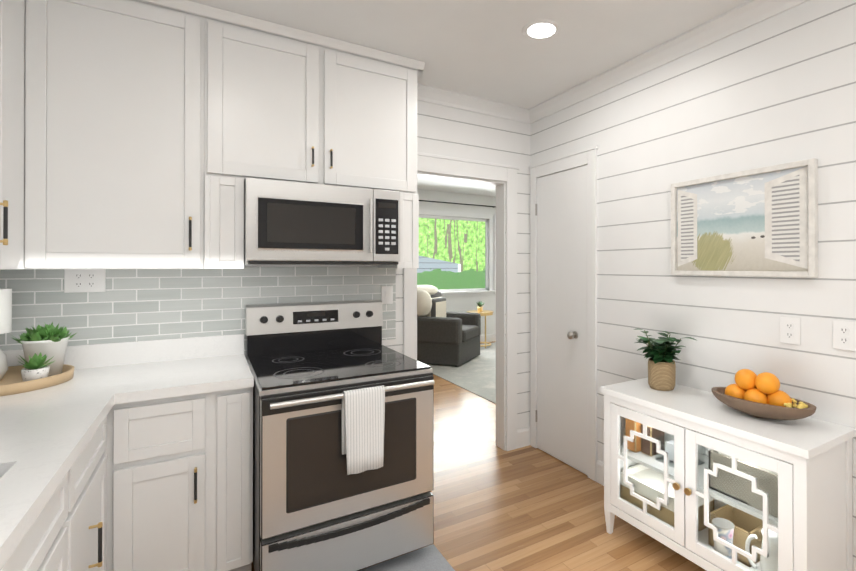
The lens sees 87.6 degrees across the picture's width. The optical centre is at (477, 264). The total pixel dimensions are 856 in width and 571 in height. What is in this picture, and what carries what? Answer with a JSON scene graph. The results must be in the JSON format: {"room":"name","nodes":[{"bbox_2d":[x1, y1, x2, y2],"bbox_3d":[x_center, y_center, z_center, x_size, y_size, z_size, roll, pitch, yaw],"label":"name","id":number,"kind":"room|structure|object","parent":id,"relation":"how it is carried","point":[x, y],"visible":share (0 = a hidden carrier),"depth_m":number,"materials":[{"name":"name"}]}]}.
{"room":"kitchen","nodes":[
{"label":"kitchen","id":0,"kind":"room"},
{"bbox_2d":[244,100,529,428],"bbox_3d":[-0.960,0.051,2.740,3.389,2.720,0.120,0,0,-31],"label":"wall","id":1,"kind":"structure","parent":0,"point":[452,132],"depth_m":3.35,"materials":[{"name":"paint"}]},
{"bbox_2d":[48,0,227,268],"bbox_3d":[-1.602,-0.593,2.075,0.700,1.223,0.346,0,0,-31],"label":"upper cabinet","id":2,"kind":"object","parent":1,"relation":"attached to","point":[144,134],"depth_m":1.95,"materials":[{"name":"paint"}]},
{"bbox_2d":[0,267,395,351],"bbox_3d":[-1.395,0.247,2.401,1.995,0.475,0.007,0,0,-31],"label":"tile backsplash","id":3,"kind":"structure","parent":1,"relation":"attached to","point":[128,305],"depth_m":2.27,"materials":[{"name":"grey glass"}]},
{"bbox_2d":[64,269,105,292],"bbox_3d":[-1.864,0.072,2.105,0.150,0.116,0.009,0,0,-31],"label":"outlet","id":4,"kind":"object","parent":3,"relation":"attached to","point":[83,280],"visible":0.96,"depth_m":2.10,"materials":[{"name":"white plastic"}]},
{"bbox_2d":[381,286,392,303],"bbox_3d":[-0.588,0.196,2.878,0.078,0.116,0.012,0,0,-31],"label":"switch plate","id":5,"kind":"object","parent":3,"relation":"attached to","point":[386,294],"visible":0.85,"depth_m":2.88,"materials":[{"name":"white plastic"}]},
{"bbox_2d":[228,11,423,203],"bbox_3d":[-0.903,-0.811,2.500,1.084,0.783,0.346,0,0,-31],"label":"upper cabinet","id":6,"kind":"object","parent":1,"relation":"attached to","point":[304,106],"depth_m":2.33,"materials":[{"name":"paint"}]},
{"bbox_2d":[244,177,399,264],"bbox_3d":[-0.864,-0.209,2.464,0.776,0.413,0.445,0,0,-31],"label":"microwave","id":7,"kind":"object","parent":6,"relation":"attached to","point":[292,223],"visible":1,"depth_m":2.28,"materials":[{"name":"silver metal"}]},
{"bbox_2d":[403,152,519,450],"bbox_3d":[-0.126,0.327,3.230,0.965,2.171,0.146,0,0,-31],"label":"trim","id":8,"kind":"structure","parent":1,"relation":"attached to","point":[455,168],"depth_m":3.38,"materials":[{"name":"paint"}]},
{"bbox_2d":[417,83,528,123],"bbox_3d":[-0.086,-1.159,3.163,1.020,0.085,0.070,0,0,-31],"label":"crown molding","id":9,"kind":"structure","parent":1,"relation":"attached to","point":[425,93],"depth_m":3.18,"materials":[{"name":"paint"}]},
{"bbox_2d":[417,189,495,334],"bbox_3d":[-1.078,0.068,7.569,8.200,2.720,0.120,0,0,-31],"label":"wall","id":10,"kind":"structure","parent":0,"point":[460,303],"depth_m":8.06,"materials":[{"name":"paint"}]},
{"bbox_2d":[417,209,495,296],"bbox_3d":[0.296,-0.198,8.294,3.980,1.502,0.069,0,0,-31],"label":"window","id":11,"kind":"structure","parent":10,"relation":"in","point":[439,214],"depth_m":8.00,"materials":[{"name":"paint"}]},
{"bbox_2d":[419,200,495,207],"bbox_3d":[0.255,-1.083,8.248,4.420,0.040,0.109,0,0,-31],"label":"curtain rod","id":12,"kind":"object","parent":10,"relation":"attached to","point":[456,203],"visible":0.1,"depth_m":7.81,"materials":[{"name":"black metal"}]},
{"bbox_2d":[480,334,495,341],"bbox_3d":[-1.043,1.358,7.507,7.960,0.140,0.016,0,0,-31],"label":"baseboard","id":13,"kind":"structure","parent":10,"relation":"attached to","point":[489,337],"depth_m":8.25,"materials":[{"name":"paint"}]},
{"bbox_2d":[417,177,495,196],"bbox_3d":[-0.022,-1.348,5.835,8.200,0.100,4.190,0,0,-31],"label":"ceiling","id":14,"kind":"structure","parent":0,"point":[452,186],"depth_m":7.39,"materials":[{"name":"paint"}]},
{"bbox_2d":[188,0,748,108],"bbox_3d":[0.371,-1.271,0.552,3.389,0.120,5.250,0,0,-31],"label":"ceiling","id":15,"kind":"structure","parent":0,"point":[486,49],"depth_m":2.29,"materials":[{"name":"paint"}]},
{"bbox_2d":[522,19,560,40],"bbox_3d":[0.327,-1.202,2.273,0.200,0.005,0.200,0,0,-31],"label":"recessed light","id":16,"kind":"object","parent":15,"relation":"in","point":[539,30],"visible":1,"depth_m":2.26,"materials":[{"name":"white plastic"}]},
{"bbox_2d":[251,341,705,570],"bbox_3d":[1.340,1.464,3.581,8.200,0.100,9.440,0,0,-31],"label":"floor","id":17,"kind":"structure","parent":0,"point":[525,508],"depth_m":2.55,"materials":[{"name":"brown wood"}]},
{"bbox_2d":[0,334,253,570],"bbox_3d":[-0.740,0.737,0.450,1.133,1.331,4.001,0,0,-31],"label":"base cabinet","id":18,"kind":"object","parent":17,"relation":"on","point":[129,456],"visible":1,"depth_m":1.75,"materials":[{"name":"paint"}]},
{"bbox_2d":[0,364,74,395],"bbox_3d":[-1.920,0.446,1.787,0.438,0.081,0.438,0,0,-31],"label":"wood tray","id":19,"kind":"object","parent":18,"relation":"on","point":[11,382],"visible":0.56,"depth_m":1.78,"materials":[{"name":"brown wood"}]},
{"bbox_2d":[0,288,11,379],"bbox_3d":[-1.998,0.286,1.799,0.148,0.375,0.148,0,0,-31],"label":"table lamp","id":20,"kind":"object","parent":19,"relation":"on","point":[5,310],"visible":1,"depth_m":1.81,"materials":[{"name":"white ceramic"}]},
{"bbox_2d":[16,352,53,381],"bbox_3d":[-1.753,0.410,1.759,0.112,0.127,0.104,0,0,-31],"label":"potted succulent","id":21,"kind":"object","parent":19,"relation":"on","point":[36,367],"visible":0.9,"depth_m":1.75,"materials":[{"name":"stone"}]},
{"bbox_2d":[10,322,75,376],"bbox_3d":[-1.847,0.359,1.892,0.198,0.228,0.198,0,0,-31],"label":"potted plant","id":22,"kind":"object","parent":19,"relation":"on","point":[50,341],"visible":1,"depth_m":1.86,"materials":[{"name":"white ceramic"}]},
{"bbox_2d":[245,300,434,570],"bbox_3d":[-0.723,0.814,2.253,0.756,1.190,0.912,0,0,-31],"label":"range","id":23,"kind":"object","parent":17,"relation":"on","point":[343,438],"visible":1,"depth_m":1.95,"materials":[{"name":"silver metal"}]},
{"bbox_2d":[342,385,384,474],"bbox_3d":[-0.489,0.701,1.905,0.174,0.344,0.073,0,0,-31],"label":"towel","id":24,"kind":"object","parent":23,"relation":"hanging from","point":[363,407],"depth_m":1.89,"materials":[{"name":"fabric"}]},
{"bbox_2d":[360,544,454,570],"bbox_3d":[-0.332,1.401,1.671,0.760,0.010,0.830,0,0,-31],"label":"kitchen mat","id":25,"kind":"object","parent":17,"relation":"on","point":[430,558],"visible":1,"depth_m":2.08,"materials":[{"name":"grey fabric"}]},
{"bbox_2d":[424,342,495,403],"bbox_3d":[0.720,1.421,6.626,3.100,0.006,3.050,0,0,-31],"label":"living room rug","id":26,"kind":"object","parent":17,"relation":"on","point":[476,375],"depth_m":5.79,"materials":[{"name":"grey carpet"}]},
{"bbox_2d":[417,285,480,366],"bbox_3d":[-0.543,0.859,6.678,0.994,1.115,0.916,0,0,21],"label":"armchair","id":27,"kind":"object","parent":26,"relation":"on","point":[444,337],"visible":0.73,"depth_m":6.30,"materials":[{"name":"grey fabric"}]},
{"bbox_2d":[467,310,492,347],"bbox_3d":[0.039,1.115,7.729,0.470,0.612,0.470,0,0,-31],"label":"side table","id":28,"kind":"object","parent":26,"relation":"on","point":[485,313],"visible":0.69,"depth_m":7.55,"materials":[{"name":"gold metal"}]},
{"bbox_2d":[474,301,483,311],"bbox_3d":[0.043,0.717,7.735,0.202,0.182,0.162,0,0,-31],"label":"potted plant","id":29,"kind":"object","parent":28,"relation":"on","point":[479,307],"visible":1,"depth_m":7.70,"materials":[{"name":"gold metal"}]},
{"bbox_2d":[600,377,855,570],"bbox_3d":[1.062,1.026,2.039,0.409,0.765,0.954,0,0,-31],"label":"sideboard","id":30,"kind":"object","parent":17,"relation":"on","point":[707,481],"visible":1,"depth_m":1.85,"materials":[{"name":"paint"}]},
{"bbox_2d":[634,328,695,390],"bbox_3d":[0.964,0.497,2.304,0.245,0.290,0.363,0,0,-31],"label":"ficus plant","id":31,"kind":"object","parent":30,"relation":"on","point":[661,351],"visible":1,"depth_m":2.27,"materials":[{"name":"green plant"}]},
{"bbox_2d":[711,369,816,419],"bbox_3d":[1.201,0.546,1.886,0.221,0.189,0.386,0,0,-31],"label":"fruit bowl","id":32,"kind":"object","parent":30,"relation":"on","point":[760,395],"visible":1,"depth_m":1.84,"materials":[{"name":"orange food"}]},
{"bbox_2d":[530,0,855,570],"bbox_3d":[1.799,0.045,1.344,0.120,2.720,5.130,0,0,-31],"label":"wall","id":33,"kind":"structure","parent":0,"point":[780,88],"depth_m":2.17,"materials":[{"name":"paint"}]},
{"bbox_2d":[535,165,587,473],"bbox_3d":[0.569,0.366,3.177,0.075,2.069,0.544,0,0,-31],"label":"closet door","id":34,"kind":"structure","parent":33,"relation":"in","point":[561,415],"depth_m":3.17,"materials":[{"name":"paint"}]},
{"bbox_2d":[529,145,598,480],"bbox_3d":[0.595,0.317,3.186,0.026,2.190,0.710,0,0,-31],"label":"door frame","id":35,"kind":"structure","parent":33,"relation":"attached to","point":[583,157],"depth_m":2.94,"materials":[{"name":"paint"}]},
{"bbox_2d":[596,460,603,485],"bbox_3d":[1.894,1.334,1.052,0.016,0.140,4.300,0,0,-31],"label":"baseboard","id":36,"kind":"structure","parent":33,"relation":"attached to","point":[599,465],"depth_m":2.86,"materials":[{"name":"paint"}]},
{"bbox_2d":[529,0,808,123],"bbox_3d":[1.687,-1.166,1.350,0.070,0.085,5.010,0,0,-31],"label":"crown molding","id":37,"kind":"structure","parent":33,"relation":"attached to","point":[745,15],"depth_m":2.40,"materials":[{"name":"paint"}]},
{"bbox_2d":[671,158,817,276],"bbox_3d":[1.234,-0.195,2.128,0.030,0.494,0.669,0,0,-31],"label":"picture frame","id":38,"kind":"object","parent":33,"relation":"attached to","point":[762,221],"visible":0.98,"depth_m":2.07,"materials":[{"name":"white wood"}]},
{"bbox_2d":[780,316,799,344],"bbox_3d":[1.363,0.286,1.935,0.009,0.116,0.078,0,0,-31],"label":"electrical outlet","id":39,"kind":"object","parent":33,"relation":"attached to","point":[789,330],"visible":1,"depth_m":1.93,"materials":[{"name":"white plastic"}]},
{"bbox_2d":[833,320,855,350],"bbox_3d":[1.463,0.281,1.770,0.009,0.116,0.078,0,0,-31],"label":"electrical outlet","id":40,"kind":"object","parent":33,"relation":"attached to","point":[844,335],"visible":1,"depth_m":1.77,"materials":[{"name":"white plastic"}]},
{"label":"outside","id":41,"kind":"structure","parent":0,"visible":0},
{"bbox_2d":[417,218,484,289],"bbox_3d":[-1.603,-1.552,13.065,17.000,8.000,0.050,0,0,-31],"label":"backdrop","id":42,"kind":"structure","parent":41,"point":[469,244],"depth_m":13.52,"materials":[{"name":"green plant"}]},
{"bbox_3d":[-0.995,0.039,-0.353,0.120,2.720,5.130,0,0,-31],"label":"wall","id":43,"kind":"structure","parent":0,"visible":0},
{"bbox_2d":[0,0,51,269],"bbox_3d":[-1.839,-0.595,1.561,0.402,1.223,0.327,0,0,-31],"label":"upper cabinet","id":44,"kind":"object","parent":43,"relation":"attached to","point":[25,25],"depth_m":1.76,"materials":[{"name":"paint"}]}
]}

